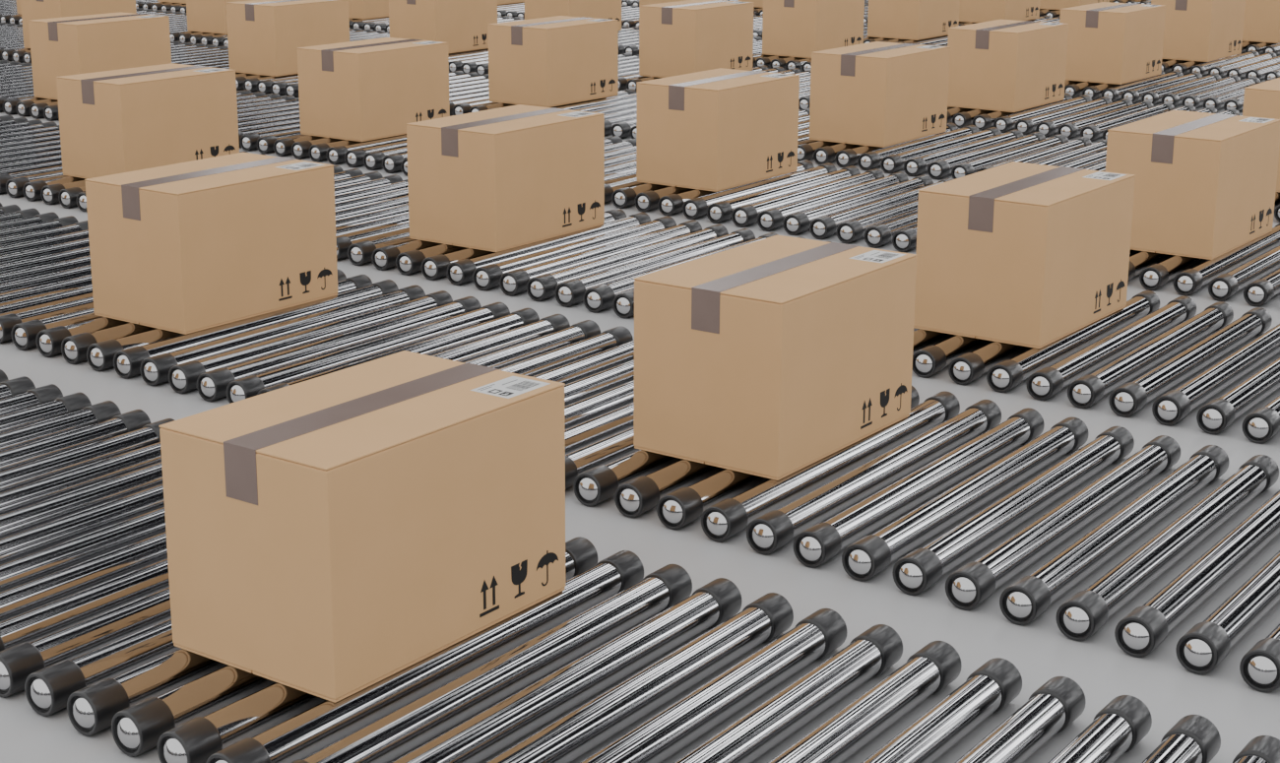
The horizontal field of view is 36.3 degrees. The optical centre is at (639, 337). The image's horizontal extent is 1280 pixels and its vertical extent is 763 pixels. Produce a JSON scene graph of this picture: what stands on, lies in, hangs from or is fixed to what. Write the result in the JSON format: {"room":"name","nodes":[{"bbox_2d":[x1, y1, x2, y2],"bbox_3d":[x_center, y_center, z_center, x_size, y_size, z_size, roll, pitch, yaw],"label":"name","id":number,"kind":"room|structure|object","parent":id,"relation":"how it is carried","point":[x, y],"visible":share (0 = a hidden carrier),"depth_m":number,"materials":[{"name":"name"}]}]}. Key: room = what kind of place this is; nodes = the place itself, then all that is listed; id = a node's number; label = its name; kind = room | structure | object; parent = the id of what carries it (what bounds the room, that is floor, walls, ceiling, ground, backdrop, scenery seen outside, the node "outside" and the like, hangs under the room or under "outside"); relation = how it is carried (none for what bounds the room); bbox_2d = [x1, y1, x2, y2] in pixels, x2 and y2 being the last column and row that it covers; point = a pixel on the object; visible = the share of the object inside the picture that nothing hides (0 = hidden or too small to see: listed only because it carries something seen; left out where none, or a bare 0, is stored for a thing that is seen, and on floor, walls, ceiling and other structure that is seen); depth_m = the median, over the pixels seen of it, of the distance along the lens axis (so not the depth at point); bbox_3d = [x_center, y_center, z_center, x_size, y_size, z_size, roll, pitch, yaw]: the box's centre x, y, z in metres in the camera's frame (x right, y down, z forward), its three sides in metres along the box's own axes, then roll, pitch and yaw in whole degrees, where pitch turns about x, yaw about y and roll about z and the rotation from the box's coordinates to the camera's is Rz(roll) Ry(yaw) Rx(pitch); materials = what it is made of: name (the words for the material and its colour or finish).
{"room":"distribution warehouse","nodes":[
{"label":"distribution warehouse","id":0,"kind":"room"},
{"bbox_2d":[0,51,1279,762],"bbox_3d":[-1.731,-4.611,32.167,180.000,0.001,180.000,10,18,34],"label":"floor","id":1,"kind":"structure","parent":0,"point":[1039,650],"depth_m":9.66,"materials":[{"name":"concrete"}]},
{"bbox_2d":[0,0,1242,141],"bbox_3d":[-2.564,-4.506,31.361,39.732,0.192,2.739,12,18,37],"label":"conveyor","id":2,"kind":"object","parent":1,"relation":"on","point":[1070,117],"visible":0.21,"depth_m":25.59,"materials":[{"name":"metal"}]},
{"bbox_2d":[16,0,21,14],"bbox_3d":[-11.071,-6.761,37.591,0.983,1.005,1.531,10,18,34],"label":"cardboard box","id":3,"kind":"object","parent":2,"relation":"on","point":[19,7],"visible":0.05,"depth_m":37.32,"materials":[{"name":"cardboard"}]},
{"bbox_2d":[186,0,249,34],"bbox_3d":[-7.119,-5.964,34.575,0.983,1.005,1.531,10,18,34],"label":"cardboard box","id":4,"kind":"object","parent":2,"relation":"on","point":[203,16],"visible":0.48,"depth_m":34.00,"materials":[{"name":"cardboard"}]},
{"bbox_2d":[388,0,497,53],"bbox_3d":[-3.168,-5.166,31.558,0.983,1.005,1.531,10,18,34],"label":"cardboard box","id":5,"kind":"object","parent":2,"relation":"on","point":[461,24],"visible":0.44,"depth_m":31.09,"materials":[{"name":"cardboard"}]},
{"bbox_2d":[639,0,754,77],"bbox_3d":[0.829,-4.365,28.527,0.983,1.005,1.531,10,18,34],"label":"cardboard box","id":6,"kind":"object","parent":2,"relation":"on","point":[687,36],"visible":0.95,"depth_m":28.04,"materials":[{"name":"cardboard"}]},
{"bbox_2d":[947,19,1068,112],"bbox_3d":[4.792,-3.567,25.509,0.983,1.005,1.531,10,18,34],"label":"cardboard box","id":7,"kind":"object","parent":2,"relation":"on","point":[997,65],"visible":0.98,"depth_m":25.00,"materials":[{"name":"cardboard"}]},
{"bbox_2d":[0,369,1279,762],"bbox_3d":[-12.550,-0.975,17.586,39.732,0.192,2.739,12,18,37],"label":"conveyor","id":8,"kind":"object","parent":1,"relation":"on","point":[86,630],"visible":0.76,"depth_m":8.29,"materials":[{"name":"metal"}]},
{"bbox_2d":[158,350,565,703],"bbox_3d":[-1.185,0.772,8.677,0.983,1.005,1.531,10,18,34],"label":"cardboard box","id":9,"kind":"object","parent":8,"relation":"on","point":[330,536],"visible":1,"depth_m":8.21,"materials":[{"name":"cardboard"}]},
{"bbox_2d":[0,202,1279,692],"bbox_3d":[-10.553,-1.681,20.341,39.732,0.192,2.739,12,18,37],"label":"conveyor","id":10,"kind":"object","parent":1,"relation":"on","point":[46,297],"visible":0.64,"depth_m":10.99,"materials":[{"name":"metal"}]},
{"bbox_2d":[84,152,337,334],"bbox_3d":[-3.138,-0.732,14.451,0.983,1.005,1.531,10,18,34],"label":"cardboard box","id":11,"kind":"object","parent":10,"relation":"on","point":[188,247],"visible":1,"depth_m":14.00,"materials":[{"name":"cardboard"}]},
{"bbox_2d":[633,234,917,480],"bbox_3d":[0.804,0.069,11.419,0.983,1.005,1.531,10,18,34],"label":"cardboard box","id":12,"kind":"object","parent":10,"relation":"on","point":[771,357],"visible":1,"depth_m":10.93,"materials":[{"name":"cardboard"}]},
{"bbox_2d":[0,115,1279,443],"bbox_3d":[-8.556,-2.388,23.096,39.732,0.192,2.739,12,18,37],"label":"conveyor","id":13,"kind":"object","parent":1,"relation":"on","point":[598,267],"visible":0.35,"depth_m":15.05,"materials":[{"name":"metal"}]},
{"bbox_2d":[56,63,239,179],"bbox_3d":[-5.069,-2.233,20.212,0.983,1.005,1.531,10,18,34],"label":"cardboard box","id":14,"kind":"object","parent":13,"relation":"on","point":[131,119],"visible":0.91,"depth_m":19.75,"materials":[{"name":"cardboard"}]},
{"bbox_2d":[406,104,604,252],"bbox_3d":[-1.159,-1.429,17.170,0.983,1.005,1.531,10,18,34],"label":"cardboard box","id":15,"kind":"object","parent":13,"relation":"on","point":[507,177],"visible":1,"depth_m":16.70,"materials":[{"name":"cardboard"}]},
{"bbox_2d":[913,161,1135,348],"bbox_3d":[2.795,-0.634,14.165,0.983,1.005,1.531,10,18,34],"label":"cardboard box","id":16,"kind":"object","parent":13,"relation":"on","point":[1030,255],"visible":0.98,"depth_m":13.66,"materials":[{"name":"cardboard"}]},
{"bbox_2d":[0,60,1279,306],"bbox_3d":[-6.558,-3.094,25.851,39.732,0.192,2.739,12,18,37],"label":"conveyor","id":17,"kind":"object","parent":1,"relation":"on","point":[824,200],"visible":0.38,"depth_m":19.20,"materials":[{"name":"metal"}]},
{"bbox_2d":[28,11,171,99],"bbox_3d":[-7.165,-3.748,26.026,0.983,1.005,1.531,10,18,34],"label":"cardboard box","id":18,"kind":"object","parent":17,"relation":"on","point":[100,42],"visible":0.69,"depth_m":25.57,"materials":[{"name":"cardboard"}]},
{"bbox_2d":[297,37,449,141],"bbox_3d":[-3.113,-2.935,22.951,0.983,1.005,1.531,10,18,34],"label":"cardboard box","id":19,"kind":"object","parent":17,"relation":"on","point":[366,90],"visible":0.92,"depth_m":22.48,"materials":[{"name":"cardboard"}]},
{"bbox_2d":[636,67,799,191],"bbox_3d":[0.804,-2.146,19.965,0.983,1.005,1.531,10,18,34],"label":"cardboard box","id":20,"kind":"object","parent":17,"relation":"on","point":[715,130],"visible":1,"depth_m":19.48,"materials":[{"name":"cardboard"}]},
{"bbox_2d":[1105,110,1279,259],"bbox_3d":[4.800,-1.357,16.983,0.983,1.005,1.531,10,18,34],"label":"cardboard box","id":21,"kind":"object","parent":17,"relation":"on","point":[1205,183],"visible":0.82,"depth_m":16.43,"materials":[{"name":"cardboard"}]},
{"bbox_2d":[0,22,1279,222],"bbox_3d":[-4.561,-3.800,28.606,39.732,0.192,2.739,12,18,37],"label":"conveyor","id":22,"kind":"object","parent":1,"relation":"on","point":[965,151],"visible":0.26,"depth_m":22.70,"materials":[{"name":"metal"}]},
{"bbox_2d":[20,0,136,48],"bbox_3d":[-9.118,-5.255,31.809,0.983,1.005,1.531,10,18,34],"label":"cardboard box","id":23,"kind":"object","parent":22,"relation":"on","point":[31,9],"visible":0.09,"depth_m":31.32,"materials":[{"name":"cardboard"}]},
{"bbox_2d":[226,0,349,76],"bbox_3d":[-5.167,-4.457,28.792,0.983,1.005,1.531,10,18,34],"label":"cardboard box","id":24,"kind":"object","parent":22,"relation":"on","point":[264,36],"visible":0.75,"depth_m":28.26,"materials":[{"name":"cardboard"}]},
{"bbox_2d":[487,15,618,107],"bbox_3d":[-1.135,-3.657,25.767,0.983,1.005,1.531,10,18,34],"label":"cardboard box","id":25,"kind":"object","parent":22,"relation":"on","point":[558,60],"visible":1,"depth_m":25.29,"materials":[{"name":"cardboard"}]},
{"bbox_2d":[809,41,950,147],"bbox_3d":[2.789,-2.849,22.708,0.983,1.005,1.531,10,18,34],"label":"cardboard box","id":26,"kind":"object","parent":22,"relation":"on","point":[875,94],"visible":1,"depth_m":22.20,"materials":[{"name":"cardboard"}]},
{"bbox_2d":[1242,77,1279,192],"bbox_3d":[6.810,-2.063,19.740,0.983,1.005,1.531,10,18,34],"label":"cardboard box","id":27,"kind":"object","parent":22,"relation":"on","point":[1262,99],"visible":0.22,"depth_m":19.25,"materials":[{"name":"cardboard"}]},
{"bbox_2d":[135,0,1274,111],"bbox_3d":[-0.567,-5.212,34.116,39.732,0.192,2.739,12,18,37],"label":"conveyor","id":28,"kind":"object","parent":1,"relation":"on","point":[1175,88],"visible":0.08,"depth_m":27.98,"materials":[{"name":"metal"}]},
{"bbox_2d":[157,0,186,3],"bbox_3d":[-9.072,-7.470,40.357,0.983,1.005,1.531,10,18,34],"label":"cardboard box","id":29,"kind":"object","parent":28,"relation":"on","point":[166,1],"visible":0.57,"depth_m":39.87,"materials":[{"name":"cardboard"}]},
{"bbox_2d":[348,0,388,19],"bbox_3d":[-5.120,-6.673,37.340,0.983,1.005,1.531,10,18,34],"label":"cardboard box","id":30,"kind":"object","parent":28,"relation":"on","point":[357,9],"visible":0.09,"depth_m":36.72,"materials":[{"name":"cardboard"}]},
{"bbox_2d":[524,0,621,30],"bbox_3d":[-1.169,-5.875,34.324,0.983,1.005,1.531,10,18,34],"label":"cardboard box","id":31,"kind":"object","parent":28,"relation":"on","point":[534,9],"visible":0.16,"depth_m":33.88,"materials":[{"name":"cardboard"}]},
{"bbox_2d":[762,0,864,58],"bbox_3d":[2.783,-5.077,31.307,0.983,1.005,1.531,10,18,34],"label":"cardboard box","id":32,"kind":"object","parent":28,"relation":"on","point":[790,28],"visible":0.84,"depth_m":30.79,"materials":[{"name":"cardboard"}]},
{"bbox_2d":[1059,1,1165,84],"bbox_3d":[6.825,-4.277,28.280,0.983,1.005,1.531,10,18,34],"label":"cardboard box","id":33,"kind":"object","parent":28,"relation":"on","point":[1109,42],"visible":0.88,"depth_m":27.74,"materials":[{"name":"cardboard"}]},
{"bbox_2d":[497,1,1279,80],"bbox_3d":[1.430,-5.918,36.871,39.732,0.192,2.739,12,18,37],"label":"conveyor","id":34,"kind":"object","parent":1,"relation":"on","point":[1266,66],"visible":0.07,"depth_m":30.93,"materials":[{"name":"metal"}]},
{"bbox_2d":[497,0,524,4],"bbox_3d":[-3.122,-7.381,40.106,0.983,1.005,1.531,10,18,34],"label":"cardboard box","id":35,"kind":"object","parent":34,"relation":"on","point":[499,2],"visible":0.15,"depth_m":39.99,"materials":[{"name":"cardboard"}]},
{"bbox_2d":[639,0,685,5],"bbox_3d":[0.830,-6.584,37.089,0.983,1.005,1.531,10,18,34],"label":"cardboard box","id":36,"kind":"object","parent":34,"relation":"on","point":[641,2],"visible":0.02,"depth_m":36.62,"materials":[{"name":"cardboard"}]},
{"bbox_2d":[867,0,959,40],"bbox_3d":[4.781,-5.786,34.072,0.983,1.005,1.531,10,18,34],"label":"cardboard box","id":37,"kind":"object","parent":34,"relation":"on","point":[915,20],"visible":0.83,"depth_m":33.58,"materials":[{"name":"cardboard"}]},
{"bbox_2d":[1151,0,1245,62],"bbox_3d":[8.855,-4.987,31.054,0.983,1.005,1.531,10,18,34],"label":"cardboard box","id":38,"kind":"object","parent":34,"relation":"on","point":[1202,31],"visible":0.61,"depth_m":30.47,"materials":[{"name":"cardboard"}]},
{"bbox_2d":[621,0,1279,55],"bbox_3d":[3.427,-6.624,39.626,39.732,0.192,2.739,12,18,37],"label":"conveyor","id":39,"kind":"object","parent":1,"relation":"on","point":[1260,47],"visible":0.04,"depth_m":36.41,"materials":[{"name":"metal"}]},
{"bbox_2d":[738,0,763,7],"bbox_3d":[2.829,-7.293,39.855,0.983,1.005,1.531,10,18,34],"label":"cardboard box","id":40,"kind":"object","parent":39,"relation":"on","point":[757,3],"visible":0.32,"depth_m":39.38,"materials":[{"name":"cardboard"}]},
{"bbox_2d":[959,0,1040,22],"bbox_3d":[6.780,-6.495,36.838,0.983,1.005,1.531,10,18,34],"label":"cardboard box","id":41,"kind":"object","parent":39,"relation":"on","point":[970,11],"visible":0.88,"depth_m":36.38,"materials":[{"name":"cardboard"}]},
{"bbox_2d":[1242,0,1279,43],"bbox_3d":[10.854,-5.696,33.820,0.983,1.005,1.531,10,18,34],"label":"cardboard box","id":42,"kind":"object","parent":39,"relation":"on","point":[1261,22],"visible":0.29,"depth_m":33.16,"materials":[{"name":"cardboard"}]},
{"bbox_2d":[864,0,1060,18],"bbox_3d":[5.424,-7.330,42.382,39.732,0.192,2.739,12,18,37],"label":"conveyor","id":43,"kind":"object","parent":1,"relation":"on","point":[1052,14],"visible":0.02,"depth_m":38.83,"materials":[{"name":"metal"}]},
{"bbox_2d":[1039,0,1109,9],"bbox_3d":[8.779,-7.204,39.604,0.983,1.005,1.531,10,18,34],"label":"cardboard box","id":44,"kind":"object","parent":43,"relation":"on","point":[1044,4],"visible":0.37,"depth_m":39.10,"materials":[{"name":"cardboard"}]},
{"bbox_2d":[1109,0,1151,4],"bbox_3d":[7.421,-8.036,45.137,39.732,0.192,2.739,12,18,37],"label":"conveyor","id":45,"kind":"object","parent":1,"relation":"on","point":[1147,2],"visible":0.06,"depth_m":41.39,"materials":[{"name":"metal"}]}
]}

